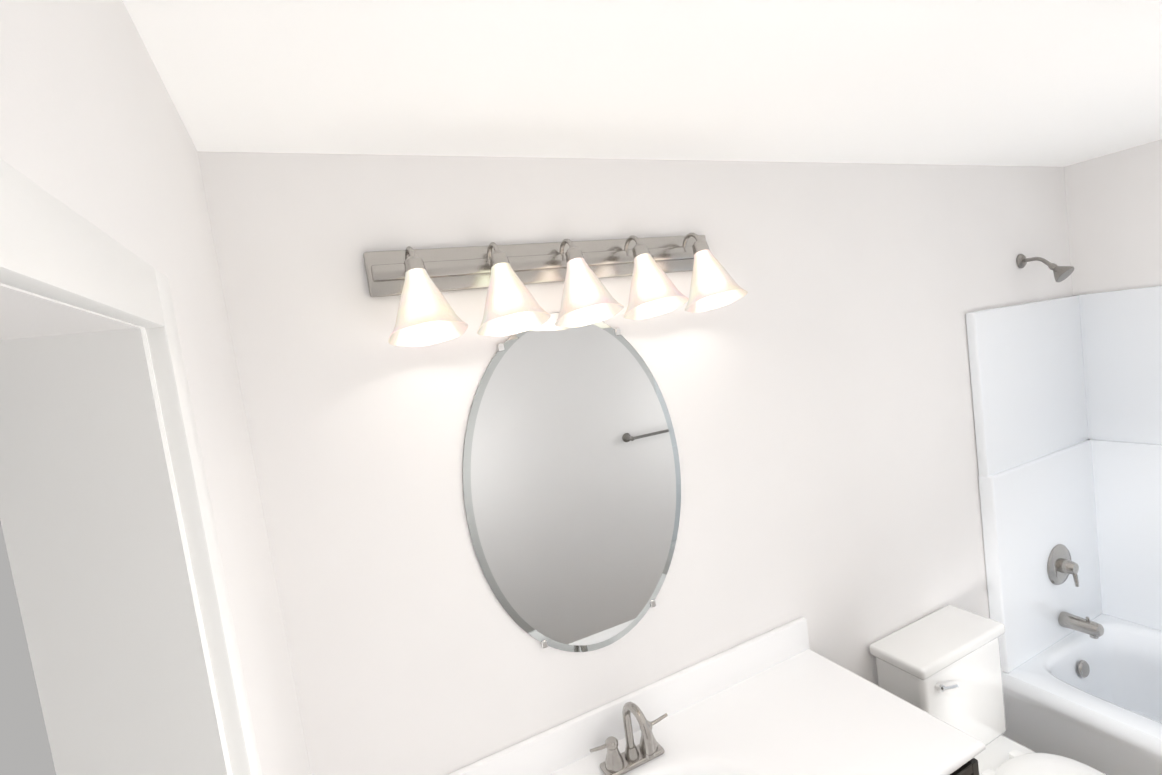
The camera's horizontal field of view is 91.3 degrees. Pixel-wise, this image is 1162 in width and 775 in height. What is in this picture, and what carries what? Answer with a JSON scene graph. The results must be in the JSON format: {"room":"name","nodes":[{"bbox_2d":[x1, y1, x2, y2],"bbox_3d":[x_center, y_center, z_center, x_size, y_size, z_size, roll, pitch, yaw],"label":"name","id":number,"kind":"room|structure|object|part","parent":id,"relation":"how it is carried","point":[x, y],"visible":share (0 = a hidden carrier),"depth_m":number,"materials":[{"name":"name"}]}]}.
{"room":"bathroom","nodes":[
{"label":"bathroom","id":0,"kind":"room"},
{"bbox_2d":[0,0,310,774],"bbox_3d":[-0.330,0.760,0.522,0.120,2.452,1.503,-10,5,-25],"label":"wall","id":1,"kind":"structure","parent":0,"point":[93,131],"depth_m":0.68,"materials":[{"name":"paint"}]},
{"bbox_2d":[0,159,261,774],"bbox_3d":[-0.161,0.938,0.249,0.137,2.097,0.858,-10,5,-25],"label":"door frame","id":2,"kind":"structure","parent":1,"relation":"attached to","point":[94,535],"depth_m":0.51,"materials":[{"name":"white paint"}]},
{"bbox_2d":[198,151,1072,774],"bbox_3d":[0.817,0.491,1.961,3.468,2.452,0.120,-10,5,-25],"label":"wall","id":3,"kind":"structure","parent":0,"point":[814,383],"depth_m":1.58,"materials":[{"name":"paint"}]},
{"bbox_2d":[363,233,747,346],"bbox_3d":[-0.004,-0.260,1.371,0.940,0.222,0.219,-10,5,-25],"label":"sconce","id":4,"kind":"object","parent":3,"relation":"attached to","point":[419,281],"visible":1,"depth_m":1.35,"materials":[{"name":"white glass"}]},
{"bbox_2d":[463,312,680,651],"bbox_3d":[0.003,0.254,1.497,0.624,0.904,0.010,-10,5,-25],"label":"mirror","id":5,"kind":"object","parent":3,"relation":"attached to","point":[571,483],"visible":0.98,"depth_m":1.48,"materials":[{"name":"grey mirror"}]},
{"bbox_2d":[122,0,1161,166],"bbox_3d":[0.995,-0.750,1.131,3.468,0.080,1.743,-10,5,-25],"label":"ceiling","id":6,"kind":"structure","parent":0,"point":[1056,83],"depth_m":1.09,"materials":[{"name":"paint"}]},
{"bbox_2d":[1064,139,1161,294],"bbox_3d":[2.661,0.242,1.935,0.120,2.452,1.503,-10,5,-25],"label":"wall","id":7,"kind":"structure","parent":0,"point":[1114,207],"depth_m":2.37,"materials":[{"name":"paint"}]},
{"bbox_3d":[1.334,1.742,1.325,3.468,0.060,1.743,-10,5,-25],"label":"floor","id":8,"kind":"structure","parent":0,"visible":0},
{"bbox_2d":[448,617,985,774],"bbox_3d":[0.258,1.312,1.336,1.443,1.076,0.546,-10,5,-25],"label":"bathroom vanity","id":9,"kind":"object","parent":8,"relation":"on","point":[784,699],"visible":1,"depth_m":1.49,"materials":[{"name":"white stone"}]},
{"bbox_2d":[589,701,667,774],"bbox_3d":[0.139,0.869,1.411,0.228,0.180,0.143,-10,5,-25],"label":"faucet","id":10,"kind":"object","parent":9,"relation":"on","point":[650,756],"depth_m":1.43,"materials":[{"name":"silver metal"}]},
{"bbox_2d":[869,605,1105,774],"bbox_3d":[1.411,1.263,1.777,0.456,0.809,0.737,-10,5,-25],"label":"toilet","id":11,"kind":"object","parent":8,"relation":"on","point":[943,664],"visible":0.88,"depth_m":1.92,"materials":[{"name":"white ceramic"}]},
{"bbox_2d":[966,254,1161,774],"bbox_3d":[2.272,0.491,1.754,0.801,2.093,1.499,-10,5,-25],"label":"shower","id":12,"kind":"object","parent":8,"relation":"on","point":[1067,399],"visible":0.94,"depth_m":2.36,"materials":[{"name":"white plastic"}]},
{"bbox_3d":[2.082,0.984,2.363,0.066,0.078,0.136,-10,5,-25],"label":"tub spout","id":13,"kind":"part","parent":12,"relation":"part of","materials":[{"name":"silver metal"}]}
]}

